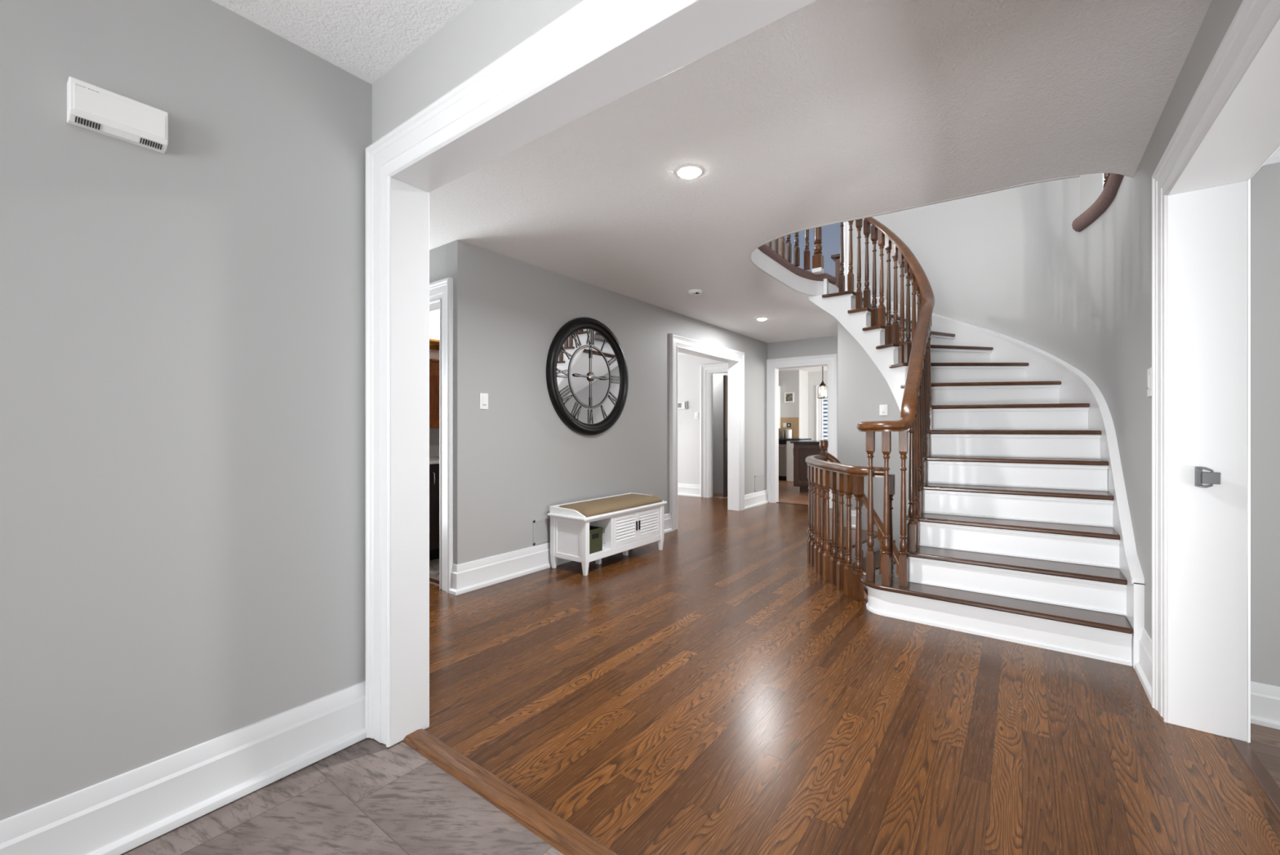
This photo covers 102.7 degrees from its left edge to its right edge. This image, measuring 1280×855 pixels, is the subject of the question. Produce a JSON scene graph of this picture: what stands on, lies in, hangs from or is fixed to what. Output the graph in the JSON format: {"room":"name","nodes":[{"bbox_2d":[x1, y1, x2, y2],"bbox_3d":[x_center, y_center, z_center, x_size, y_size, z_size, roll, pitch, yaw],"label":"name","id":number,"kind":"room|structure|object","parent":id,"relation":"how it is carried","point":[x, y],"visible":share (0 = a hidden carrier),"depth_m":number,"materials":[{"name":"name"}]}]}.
{"room":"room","nodes":[
{"label":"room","id":0,"kind":"room"},
{"bbox_2d":[0,0,372,820],"bbox_3d":[-2.503,-0.028,0.115,0.150,2.575,4.990,0,0,37],"label":"wall","id":1,"kind":"structure","parent":0,"point":[183,328],"depth_m":1.50,"materials":[{"name":"grey paint"}]},
{"bbox_2d":[66,76,168,153],"bbox_3d":[-1.421,-0.846,1.398,0.049,0.108,0.190,0,0,37],"label":"door chime","id":2,"kind":"object","parent":1,"relation":"attached to","point":[91,107],"visible":1,"depth_m":1.38,"materials":[{"name":"white plastic"}]},
{"bbox_2d":[0,680,366,854],"bbox_3d":[-2.408,1.060,0.087,0.036,0.200,4.660,0,0,37],"label":"baseboard","id":3,"kind":"structure","parent":1,"relation":"attached to","point":[117,815],"depth_m":1.51,"materials":[{"name":"white paint"}]},
{"bbox_2d":[429,309,439,444],"bbox_3d":[-1.713,-0.077,5.539,0.130,2.475,2.370,0,0,37],"label":"wall","id":4,"kind":"structure","parent":0,"point":[434,354],"depth_m":5.02,"materials":[{"name":"white paint"}]},
{"bbox_2d":[429,358,439,427],"bbox_3d":[-1.854,-0.312,5.001,0.283,0.635,1.240,0,0,37],"label":"medicine cabinet","id":5,"kind":"object","parent":4,"relation":"attached to","point":[433,363],"visible":0.02,"depth_m":4.72,"materials":[{"name":"brown wood"}]},
{"bbox_2d":[429,444,439,457],"bbox_3d":[-1.940,0.229,5.100,0.020,0.118,1.385,0,0,37],"label":"backsplash","id":6,"kind":"structure","parent":4,"relation":"attached to","point":[433,449],"depth_m":4.99,"materials":[{"name":"white tile"}]},
{"bbox_2d":[429,338,439,350],"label":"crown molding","id":7,"kind":"structure","parent":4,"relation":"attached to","point":[434,344],"depth_m":4.98,"materials":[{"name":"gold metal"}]},
{"bbox_2d":[435,319,439,336],"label":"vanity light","id":8,"kind":"object","parent":4,"relation":"attached to","point":[437,320],"depth_m":4.93,"materials":[{"name":"white glass"}]},
{"bbox_2d":[429,244,445,283],"bbox_3d":[-1.992,-0.077,4.194,1.591,2.475,0.120,0,0,37],"label":"wall","id":9,"kind":"structure","parent":0,"point":[437,255],"depth_m":3.73,"materials":[{"name":"grey paint"}]},
{"bbox_2d":[429,301,439,311],"bbox_3d":[-1.694,0.115,3.971,0.775,2.090,0.140,0,0,37],"label":"trim","id":10,"kind":"structure","parent":9,"relation":"attached to","point":[434,306],"depth_m":3.86,"materials":[{"name":"white paint"}]},
{"bbox_2d":[429,577,439,584],"bbox_3d":[-1.697,1.162,3.964,0.740,0.016,0.055,0,0,37],"label":"trim","id":11,"kind":"structure","parent":9,"relation":"attached to","point":[431,580],"depth_m":3.85,"materials":[{"name":"brown wood"}]},
{"bbox_2d":[429,276,453,592],"bbox_3d":[-1.741,0.052,3.908,1.025,2.215,0.037,0,0,37],"label":"trim","id":12,"kind":"structure","parent":9,"relation":"attached to","point":[441,291],"depth_m":3.63,"materials":[{"name":"white paint"}]},
{"bbox_2d":[372,0,582,143],"bbox_3d":[0.000,-0.077,1.279,2.470,2.475,0.130,0,0,37],"label":"wall partition","id":13,"kind":"structure","parent":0,"point":[485,30],"depth_m":1.64,"materials":[{"name":"grey paint"}]},
{"bbox_2d":[365,0,697,746],"bbox_3d":[-0.006,0.052,1.179,2.550,2.215,0.037,0,0,37],"label":"trim","id":14,"kind":"structure","parent":13,"relation":"attached to","point":[590,29],"depth_m":1.86,"materials":[{"name":"white paint"}]},
{"bbox_2d":[390,0,817,746],"bbox_3d":[0.044,0.115,1.246,2.300,2.090,0.154,0,0,37],"label":"trim","id":15,"kind":"structure","parent":13,"relation":"attached to","point":[702,28],"depth_m":1.87,"materials":[{"name":"white paint"}]},
{"bbox_2d":[403,728,617,854],"bbox_3d":[0.070,1.155,1.239,2.310,0.017,0.080,0,0,37],"label":"trim","id":16,"kind":"structure","parent":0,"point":[568,839],"depth_m":1.58,"materials":[{"name":"brown wood"}]},
{"bbox_2d":[445,240,767,564],"bbox_3d":[0.333,-0.077,5.865,0.140,2.475,5.580,0,0,37],"label":"wall","id":17,"kind":"structure","parent":0,"point":[514,459],"depth_m":4.17,"materials":[{"name":"grey paint"}]},
{"bbox_2d":[480,392,488,408],"bbox_3d":[-1.144,-0.193,3.759,0.010,0.118,0.072,0,0,37],"label":"light switch","id":18,"kind":"object","parent":17,"relation":"attached to","point":[483,397],"visible":1,"depth_m":3.75,"materials":[{"name":"white plastic"}]},
{"bbox_2d":[533,516,550,545],"bbox_3d":[-0.774,0.853,4.258,0.006,0.205,0.300,0,0,37],"label":"air vent","id":19,"kind":"object","parent":17,"relation":"in","point":[544,523],"visible":0.59,"depth_m":4.21,"materials":[{"name":"white metal"}]},
{"bbox_2d":[448,512,672,595],"bbox_3d":[-0.490,1.060,4.657,0.086,0.200,2.731,0,0,37],"label":"baseboard","id":20,"kind":"structure","parent":17,"relation":"attached to","point":[473,575],"depth_m":3.87,"materials":[{"name":"white paint"}]},
{"bbox_2d":[546,316,628,435],"bbox_3d":[-0.441,-0.462,4.664,0.052,1.070,1.070,0,0,37],"label":"wall clock","id":21,"kind":"object","parent":17,"relation":"attached to","point":[587,376],"visible":1,"depth_m":4.63,"materials":[{"name":"black paint"}]},
{"bbox_2d":[556,328,620,423],"bbox_3d":[-0.454,-0.462,4.674,0.006,0.892,0.892,0,0,37],"label":"mirror","id":22,"kind":"object","parent":21,"relation":"attached to","point":[581,353],"depth_m":4.65,"materials":[{"name":"white mirror"}]},
{"bbox_2d":[669,333,744,530],"bbox_3d":[0.906,0.052,6.485,0.037,2.215,1.870,0,0,37],"label":"trim","id":23,"kind":"structure","parent":17,"relation":"attached to","point":[676,341],"depth_m":5.83,"materials":[{"name":"white paint"}]},
{"bbox_2d":[677,347,738,511],"bbox_3d":[0.835,0.115,6.538,0.164,2.090,1.620,0,0,37],"label":"trim","id":24,"kind":"structure","parent":17,"relation":"attached to","point":[733,366],"depth_m":7.16,"materials":[{"name":"white paint"}]},
{"bbox_2d":[744,488,768,509],"bbox_3d":[1.735,1.060,7.614,0.056,0.200,0.931,0,0,37],"label":"baseboard","id":25,"kind":"structure","parent":17,"relation":"attached to","point":[761,497],"depth_m":7.57,"materials":[{"name":"white paint"}]},
{"bbox_2d":[754,473,764,492],"bbox_3d":[1.803,0.833,7.713,0.006,0.245,0.360,0,0,37],"label":"air vent","id":26,"kind":"object","parent":17,"relation":"in","point":[759,480],"visible":1,"depth_m":7.71,"materials":[{"name":"white metal"}]},
{"bbox_2d":[120,480,1279,854],"bbox_3d":[0.357,1.270,5.161,10.400,0.220,16.500,0,0,37],"label":"floor","id":27,"kind":"structure","parent":0,"point":[710,691],"depth_m":1.90,"materials":[{"name":"brown wood"}]},
{"bbox_2d":[429,444,439,559],"bbox_3d":[-1.717,0.665,4.934,0.577,0.990,1.385,0,0,37],"label":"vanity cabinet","id":28,"kind":"object","parent":27,"relation":"on","point":[433,449],"visible":0.09,"depth_m":4.43,"materials":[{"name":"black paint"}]},
{"bbox_2d":[429,456,439,464],"bbox_3d":[-1.722,0.301,4.937,0.565,0.026,1.385,0,0,37],"label":"countertop","id":29,"kind":"structure","parent":28,"relation":"on","point":[432,460],"depth_m":4.51,"materials":[{"name":"white"}]},
{"bbox_2d":[546,492,666,575],"bbox_3d":[-0.251,0.903,4.535,0.423,0.514,1.150,0,0,37],"label":"storage bench","id":30,"kind":"object","parent":27,"relation":"on","point":[624,530],"visible":0.9,"depth_m":4.25,"materials":[{"name":"white paint"}]},
{"bbox_2d":[589,524,603,553],"bbox_3d":[-0.486,0.910,4.207,0.318,0.185,0.190,0,0,37],"label":"storage basket","id":31,"kind":"object","parent":30,"relation":"on","point":[595,532],"visible":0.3,"depth_m":4.13,"materials":[{"name":"green fabric"}]},
{"bbox_2d":[559,493,662,516],"bbox_3d":[-0.249,0.670,4.534,0.378,0.062,1.058,0,0,37],"label":"seat cushion","id":32,"kind":"object","parent":30,"relation":"on","point":[594,507],"visible":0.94,"depth_m":4.37,"materials":[{"name":"beige fabric"}]},
{"bbox_2d":[589,533,661,561],"bbox_3d":[-0.254,1.032,4.538,0.382,0.055,1.030,0,0,37],"label":"shelf","id":33,"kind":"object","parent":30,"relation":"attached to","point":[607,550],"depth_m":4.38,"materials":[{"name":"white paint"}]},
{"bbox_2d":[778,440,786,480],"bbox_3d":[3.067,0.723,11.533,0.665,0.875,0.644,0,0,37],"label":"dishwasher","id":34,"kind":"object","parent":27,"relation":"on","point":[782,443],"visible":0.29,"depth_m":11.16,"materials":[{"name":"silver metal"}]},
{"bbox_2d":[778,437,811,480],"bbox_3d":[2.775,0.701,11.831,2.140,0.918,0.705,0,0,37],"label":"base cabinet","id":35,"kind":"object","parent":27,"relation":"on","point":[789,446],"visible":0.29,"depth_m":11.08,"materials":[{"name":"white wood"}]},
{"bbox_2d":[778,437,811,440],"bbox_3d":[2.775,0.261,11.831,2.140,0.038,0.705,0,0,37],"label":"countertop","id":36,"kind":"structure","parent":35,"relation":"on","point":[793,438],"depth_m":11.09,"materials":[{"name":"stone"}]},
{"bbox_2d":[780,430,785,438],"bbox_3d":[3.254,0.151,11.670,0.118,0.180,0.118,0,0,37],"label":"canister","id":37,"kind":"object","parent":36,"relation":"on","point":[782,432],"visible":1,"depth_m":11.62,"materials":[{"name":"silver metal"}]},
{"bbox_2d":[786,429,791,438],"bbox_3d":[3.363,0.141,11.565,0.131,0.200,0.131,0,0,37],"label":"canister","id":38,"kind":"object","parent":36,"relation":"on","point":[788,432],"visible":1,"depth_m":11.51,"materials":[{"name":"white plastic"}]},
{"bbox_2d":[790,440,827,493],"bbox_3d":[3.602,0.703,9.190,1.496,0.915,1.040,0,0,37],"label":"kitchen island","id":39,"kind":"object","parent":27,"relation":"on","point":[802,449],"visible":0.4,"depth_m":9.13,"materials":[{"name":"brown wood"}]},
{"bbox_2d":[790,440,820,443],"bbox_3d":[3.609,0.265,9.185,1.480,0.039,1.040,0,0,37],"label":"island countertop","id":40,"kind":"structure","parent":39,"relation":"on","point":[801,441],"depth_m":9.09,"materials":[{"name":"stone"}]},
{"bbox_2d":[829,547,867,601],"bbox_3d":[1.589,1.310,4.155,0.226,0.300,1.653,0,0,10],"label":"trim","id":41,"kind":"structure","parent":27,"relation":"attached to","point":[864,598],"depth_m":3.48,"materials":[{"name":"brown wood"}]},
{"bbox_2d":[805,440,894,601],"bbox_3d":[1.576,0.640,4.149,0.343,1.040,1.692,0,0,5],"label":"railing","id":42,"kind":"object","parent":27,"relation":"on","point":[823,474],"visible":0.98,"depth_m":3.78,"materials":[{"name":"brown wood"}]},
{"bbox_2d":[826,451,899,599],"bbox_3d":[2.639,1.694,4.558,2.091,2.933,1.924,0,0,37],"label":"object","id":43,"kind":"structure","parent":27,"relation":"attached to","point":[878,539],"depth_m":4.97,"materials":[{"name":"brown wood"}]},
{"bbox_2d":[808,217,1144,667],"bbox_3d":[2.380,-0.605,4.229,2.181,3.529,2.833,0,0,37],"label":"staircase","id":44,"kind":"structure","parent":27,"relation":"on","point":[1019,528],"depth_m":3.30,"materials":[{"name":"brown wood"}]},
{"bbox_2d":[677,354,725,484],"bbox_3d":[-0.027,-0.077,9.421,4.690,2.475,0.130,0,0,37],"label":"wall","id":45,"kind":"structure","parent":0,"point":[688,365],"depth_m":8.69,"materials":[{"name":"white paint"}]},
{"bbox_2d":[677,401,685,408],"bbox_3d":[0.689,-0.378,8.784,0.200,0.125,0.034,0,0,37],"label":"thermostat","id":46,"kind":"object","parent":45,"relation":"attached to","point":[681,405],"visible":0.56,"depth_m":8.75,"materials":[{"name":"white plastic"}]},
{"bbox_2d":[677,483,700,497],"bbox_3d":[-0.431,1.060,9.619,3.605,0.200,0.036,0,0,37],"label":"baseboard","id":47,"kind":"structure","parent":45,"relation":"attached to","point":[683,489],"depth_m":8.67,"materials":[{"name":"white paint"}]},
{"bbox_2d":[694,412,698,418],"bbox_3d":[0.949,-0.200,8.605,0.072,0.118,0.010,0,0,37],"label":"light switch","id":48,"kind":"object","parent":45,"relation":"attached to","point":[696,414],"visible":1,"depth_m":8.60,"materials":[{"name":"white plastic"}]},
{"bbox_2d":[700,362,727,497],"bbox_3d":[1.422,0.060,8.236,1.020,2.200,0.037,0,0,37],"label":"trim","id":49,"kind":"structure","parent":45,"relation":"attached to","point":[706,369],"depth_m":8.49,"materials":[{"name":"white paint"}]},
{"bbox_2d":[211,0,1212,371],"bbox_3d":[0.507,-1.407,5.111,6.700,0.185,16.600,0,0,37],"label":"ceiling","id":50,"kind":"structure","parent":0,"point":[828,111],"depth_m":2.28,"materials":[{"name":"white paint"}]},
{"bbox_2d":[675,164,703,178],"bbox_3d":[0.254,-1.304,2.633,0.144,0.022,0.144,0,0,37],"label":"recessed light","id":51,"kind":"object","parent":50,"relation":"in","point":[686,171],"visible":1,"depth_m":2.61,"materials":[{"name":"white glass"}]},
{"bbox_2d":[687,288,702,296],"bbox_3d":[0.530,-1.297,4.940,0.140,0.036,0.140,0,0,37],"label":"smoke detector","id":52,"kind":"object","parent":50,"relation":"attached to","point":[694,292],"visible":1,"depth_m":4.89,"materials":[{"name":"white plastic"}]},
{"bbox_2d":[755,317,768,320],"bbox_3d":[1.473,-1.304,6.189,0.144,0.022,0.144,0,0,37],"label":"recessed light","id":53,"kind":"object","parent":50,"relation":"in","point":[757,318],"visible":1,"depth_m":6.16,"materials":[{"name":"white glass"}]},
{"bbox_2d":[757,244,836,284],"bbox_3d":[1.329,-1.500,4.553,0.290,0.092,1.926,0,0,37],"label":"trim","id":54,"kind":"structure","parent":50,"relation":"attached to","point":[800,272],"depth_m":4.82,"materials":[{"name":"brown wood"}]},
{"bbox_2d":[765,226,824,274],"bbox_3d":[1.237,-2.025,4.230,0.679,1.030,1.897,0,0,15],"label":"banister","id":55,"kind":"object","parent":54,"relation":"on","point":[779,246],"visible":0.13,"depth_m":4.89,"materials":[{"name":"brown wood"}]},
{"bbox_2d":[817,365,827,398],"bbox_3d":[3.412,-0.929,9.557,0.178,0.769,0.178,0,0,37],"label":"pendant lamp","id":56,"kind":"object","parent":50,"relation":"hanging from","point":[822,384],"visible":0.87,"depth_m":9.54,"materials":[{"name":"clear glass"}]},
{"bbox_2d":[712,373,727,493],"bbox_3d":[1.221,-0.077,9.195,0.960,2.475,0.100,0,0,37],"label":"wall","id":57,"kind":"structure","parent":0,"point":[717,379],"depth_m":9.02,"materials":[{"name":"grey paint"}]},
{"bbox_2d":[723,374,727,496],"bbox_3d":[1.523,0.140,8.651,0.066,2.020,0.370,0,0,37],"label":"hall door","id":58,"kind":"structure","parent":57,"relation":"in","point":[725,377],"depth_m":8.52,"materials":[{"name":"white wood"}]},
{"bbox_2d":[778,369,808,438],"bbox_3d":[3.054,-0.077,12.506,1.940,2.475,0.700,0,0,37],"label":"wall","id":59,"kind":"structure","parent":0,"point":[796,381],"depth_m":11.81,"materials":[{"name":"paint"}]},
{"bbox_2d":[778,386,780,428],"bbox_3d":[2.601,-0.470,12.183,1.400,0.980,0.340,0,0,37],"label":"upper cabinet","id":60,"kind":"object","parent":59,"relation":"attached to","point":[779,386],"visible":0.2,"depth_m":11.86,"materials":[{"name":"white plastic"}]},
{"bbox_2d":[778,417,799,437],"bbox_3d":[2.881,0.005,12.189,1.840,0.470,0.015,0,0,37],"label":"backsplash","id":61,"kind":"structure","parent":59,"relation":"attached to","point":[794,421],"depth_m":11.73,"materials":[{"name":"beige tile"}]},
{"bbox_2d":[784,391,794,402],"bbox_3d":[3.430,-0.693,11.772,0.220,0.235,0.024,0,0,37],"label":"framed picture","id":62,"kind":"object","parent":59,"relation":"attached to","point":[788,396],"visible":1,"depth_m":11.76,"materials":[{"name":"white plastic"}]},
{"bbox_2d":[786,393,792,400],"bbox_3d":[3.433,-0.693,11.776,0.160,0.175,0.013,0,0,37],"label":"print","id":63,"kind":"object","parent":62,"relation":"attached to","point":[788,396],"depth_m":11.77},
{"bbox_2d":[767,335,837,359],"bbox_3d":[2.651,-0.077,7.542,1.570,2.475,0.120,0,0,37],"label":"wall","id":64,"kind":"structure","parent":0,"point":[828,344],"depth_m":7.63,"materials":[{"name":"grey paint"}]},
{"bbox_2d":[777,501,808,505],"bbox_3d":[2.434,1.162,7.703,0.790,0.016,0.060,0,0,37],"label":"trim","id":65,"kind":"structure","parent":64,"relation":"attached to","point":[777,501],"depth_m":7.78,"materials":[{"name":"brown wood"}]},
{"bbox_2d":[766,353,837,507],"bbox_3d":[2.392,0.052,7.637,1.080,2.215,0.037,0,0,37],"label":"trim","id":66,"kind":"structure","parent":64,"relation":"attached to","point":[831,360],"depth_m":7.66,"materials":[{"name":"white paint"}]},
{"bbox_2d":[783,222,840,276],"bbox_3d":[1.954,-2.720,8.473,3.800,2.440,3.180,0,0,37],"label":"wall","id":67,"kind":"structure","parent":0,"point":[830,244],"depth_m":9.23,"materials":[{"name":"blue paint"}]},
{"bbox_2d":[808,370,827,439],"bbox_3d":[5.693,-0.077,10.943,4.160,2.475,0.150,0,0,37],"label":"wall","id":68,"kind":"structure","parent":0,"point":[815,378],"depth_m":12.05,"materials":[{"name":"paint"}]},
{"bbox_2d":[816,384,827,439],"bbox_3d":[4.511,0.062,11.708,0.960,2.095,0.037,0,0,37],"label":"window","id":69,"kind":"structure","parent":68,"relation":"in","point":[819,401],"depth_m":11.94,"materials":[{"name":"white paint"}]},
{"bbox_2d":[823,391,827,439],"bbox_3d":[4.546,0.063,11.755,0.660,1.806,0.060,0,0,37],"label":"window shade","id":70,"kind":"object","parent":69,"relation":"attached to","point":[825,392],"visible":0.16,"depth_m":11.91,"materials":[{"name":"fabric"}]},
{"bbox_2d":[824,395,827,439],"bbox_3d":[4.603,0.135,11.831,0.670,1.950,0.010,0,0,37],"label":"window","id":71,"kind":"structure","parent":68,"relation":"in","point":[825,418],"depth_m":12.01,"materials":[{"name":"blue"}]},
{"bbox_2d":[837,320,849,526],"bbox_3d":[2.787,-0.077,6.529,0.140,2.475,1.340,0,0,37],"label":"wall","id":72,"kind":"structure","parent":0,"point":[843,335],"depth_m":5.99,"materials":[{"name":"grey paint"}]},
{"bbox_2d":[845,510,856,528],"bbox_3d":[2.851,1.060,6.460,0.116,0.200,1.374,0,0,37],"label":"baseboard","id":73,"kind":"structure","parent":72,"relation":"attached to","point":[853,512],"depth_m":5.91,"materials":[{"name":"white paint"}]},
{"bbox_2d":[852,173,1102,297],"bbox_3d":[3.095,-2.705,4.958,0.520,2.470,2.467,0,0,-21],"label":"wall","id":74,"kind":"structure","parent":0,"point":[953,240],"depth_m":4.89,"materials":[{"name":"grey paint"}]},
{"bbox_2d":[849,94,1229,737],"bbox_3d":[2.855,1.145,3.944,1.177,5.230,4.163,0,0,5],"label":"wall","id":75,"kind":"structure","parent":0,"point":[1083,300],"depth_m":3.63,"materials":[{"name":"grey paint"}]},
{"bbox_2d":[843,221,848,291],"bbox_3d":[2.459,-2.710,6.026,0.075,2.420,0.180,0,0,37],"label":"trim","id":76,"kind":"structure","parent":75,"relation":"attached to","point":[846,228],"depth_m":5.96,"materials":[{"name":"white paint"}]},
{"bbox_2d":[879,404,888,415],"bbox_3d":[2.720,-0.196,5.717,0.085,0.118,0.010,0,0,37],"label":"light switch","id":77,"kind":"object","parent":75,"relation":"attached to","point":[883,409],"visible":1,"depth_m":5.71,"materials":[{"name":"white plastic"}]},
{"bbox_2d":[748,174,1081,296],"bbox_3d":[1.487,-1.399,3.884,1.333,0.173,2.614,0,0,-7],"label":"trim","id":78,"kind":"structure","parent":75,"relation":"attached to","point":[758,259],"depth_m":4.38,"materials":[{"name":"white paint"}]},
{"bbox_2d":[1071,173,1124,231],"bbox_3d":[2.963,-1.500,3.241,0.158,0.110,1.250,0,0,31],"label":"handrail","id":79,"kind":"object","parent":75,"relation":"attached to","point":[1109,192],"depth_m":3.38,"materials":[{"name":"brown wood"}]},
{"bbox_2d":[1102,173,1110,189],"bbox_3d":[3.024,-1.996,3.199,0.138,0.952,1.252,0,0,31],"label":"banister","id":80,"kind":"object","parent":79,"relation":"on","point":[1106,175],"visible":0.02,"depth_m":3.55,"materials":[{"name":"brown wood"}]},
{"bbox_2d":[1133,628,1151,704],"bbox_3d":[2.280,1.060,2.301,0.036,0.200,0.425,0,0,37],"label":"baseboard","id":81,"kind":"structure","parent":75,"relation":"attached to","point":[1143,668],"depth_m":2.33,"materials":[{"name":"white paint"}]},
{"bbox_2d":[1146,367,1151,396],"bbox_3d":[2.319,-0.205,2.331,0.010,0.130,0.085,0,0,37],"label":"light switch","id":82,"kind":"object","parent":75,"relation":"attached to","point":[1149,370],"visible":0.95,"depth_m":2.32,"materials":[{"name":"white plastic"}]},
{"bbox_2d":[1229,737,1279,813],"bbox_3d":[1.727,1.173,1.238,0.047,0.034,1.650,0,0,37],"label":"door threshold","id":83,"kind":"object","parent":75,"relation":"attached to","point":[1272,788],"depth_m":1.72,"materials":[{"name":"brown wood"}]},
{"bbox_2d":[1170,0,1243,139],"bbox_3d":[0.143,-0.077,-0.749,0.185,2.475,6.770,0,0,37],"label":"wall","id":84,"kind":"structure","parent":0,"point":[1220,14],"depth_m":1.68,"materials":[{"name":"grey paint"}]},
{"bbox_2d":[1195,466,1221,487],"bbox_3d":[2.146,0.189,1.935,0.062,0.078,0.032,0,0,37],"label":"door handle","id":85,"kind":"structure","parent":84,"relation":"in","point":[1211,477],"depth_m":1.93,"materials":[{"name":"grey metal"}]},
{"bbox_2d":[1151,0,1279,722],"bbox_3d":[1.549,0.052,1.321,0.037,2.215,2.020,0,0,37],"label":"trim","id":86,"kind":"structure","parent":84,"relation":"attached to","point":[1254,20],"depth_m":2.02,"materials":[{"name":"white paint"}]},
{"bbox_2d":[1167,17,1279,741],"bbox_3d":[1.638,0.115,1.255,0.209,2.090,1.770,0,0,37],"label":"trim","id":87,"kind":"structure","parent":84,"relation":"attached to","point":[1207,203],"depth_m":1.93,"materials":[{"name":"white paint"}]},
{"bbox_2d":[1247,145,1279,742],"bbox_3d":[1.727,0.052,1.188,0.037,2.215,2.020,0,0,37],"label":"trim","id":88,"kind":"structure","parent":84,"relation":"attached to","point":[1274,151],"depth_m":1.89,"materials":[{"name":"white paint"}]},
{"bbox_2d":[1247,722,1279,786],"bbox_3d":[2.606,1.425,-0.821,3.840,0.150,5.600,0,0,37],"label":"floor","id":89,"kind":"structure","parent":0,"point":[1264,740],"depth_m":2.17,"materials":[{"name":"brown wood"}]},
{"bbox_2d":[1250,162,1279,686],"bbox_3d":[4.242,0.092,1.376,3.845,2.815,0.120,0,0,37],"label":"wall","id":90,"kind":"structure","parent":0,"point":[1265,183],"depth_m":2.34,"materials":[{"name":"grey paint"}]},
{"bbox_2d":[1250,680,1279,728],"bbox_3d":[4.156,1.260,1.344,3.745,0.180,0.036,0,0,37],"label":"baseboard","id":91,"kind":"structure","parent":90,"relation":"attached to","point":[1264,698],"depth_m":2.32,"materials":[{"name":"white paint"}]},
{"bbox_2d":[1262,146,1279,166],"bbox_3d":[4.143,-1.255,1.326,3.745,0.120,0.080,0,0,37],"label":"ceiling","id":92,"kind":"structure","parent":90,"relation":"attached to","point":[1274,158],"depth_m":2.31,"materials":[{"name":"white paint"}]},
{"bbox_3d":[1.001,-1.500,7.363,3.600,0.024,6.200,0,0,37],"label":"floor","id":93,"kind":"structure","parent":0,"visible":0},
{"bbox_2d":[831,253,839,287],"bbox_3d":[3.145,-2.022,7.560,0.500,1.016,0.480,0,0,37],"label":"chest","id":94,"kind":"object","parent":93,"relation":"on","point":[836,258],"visible":0.13,"depth_m":7.50,"materials":[{"name":"brown wood"}]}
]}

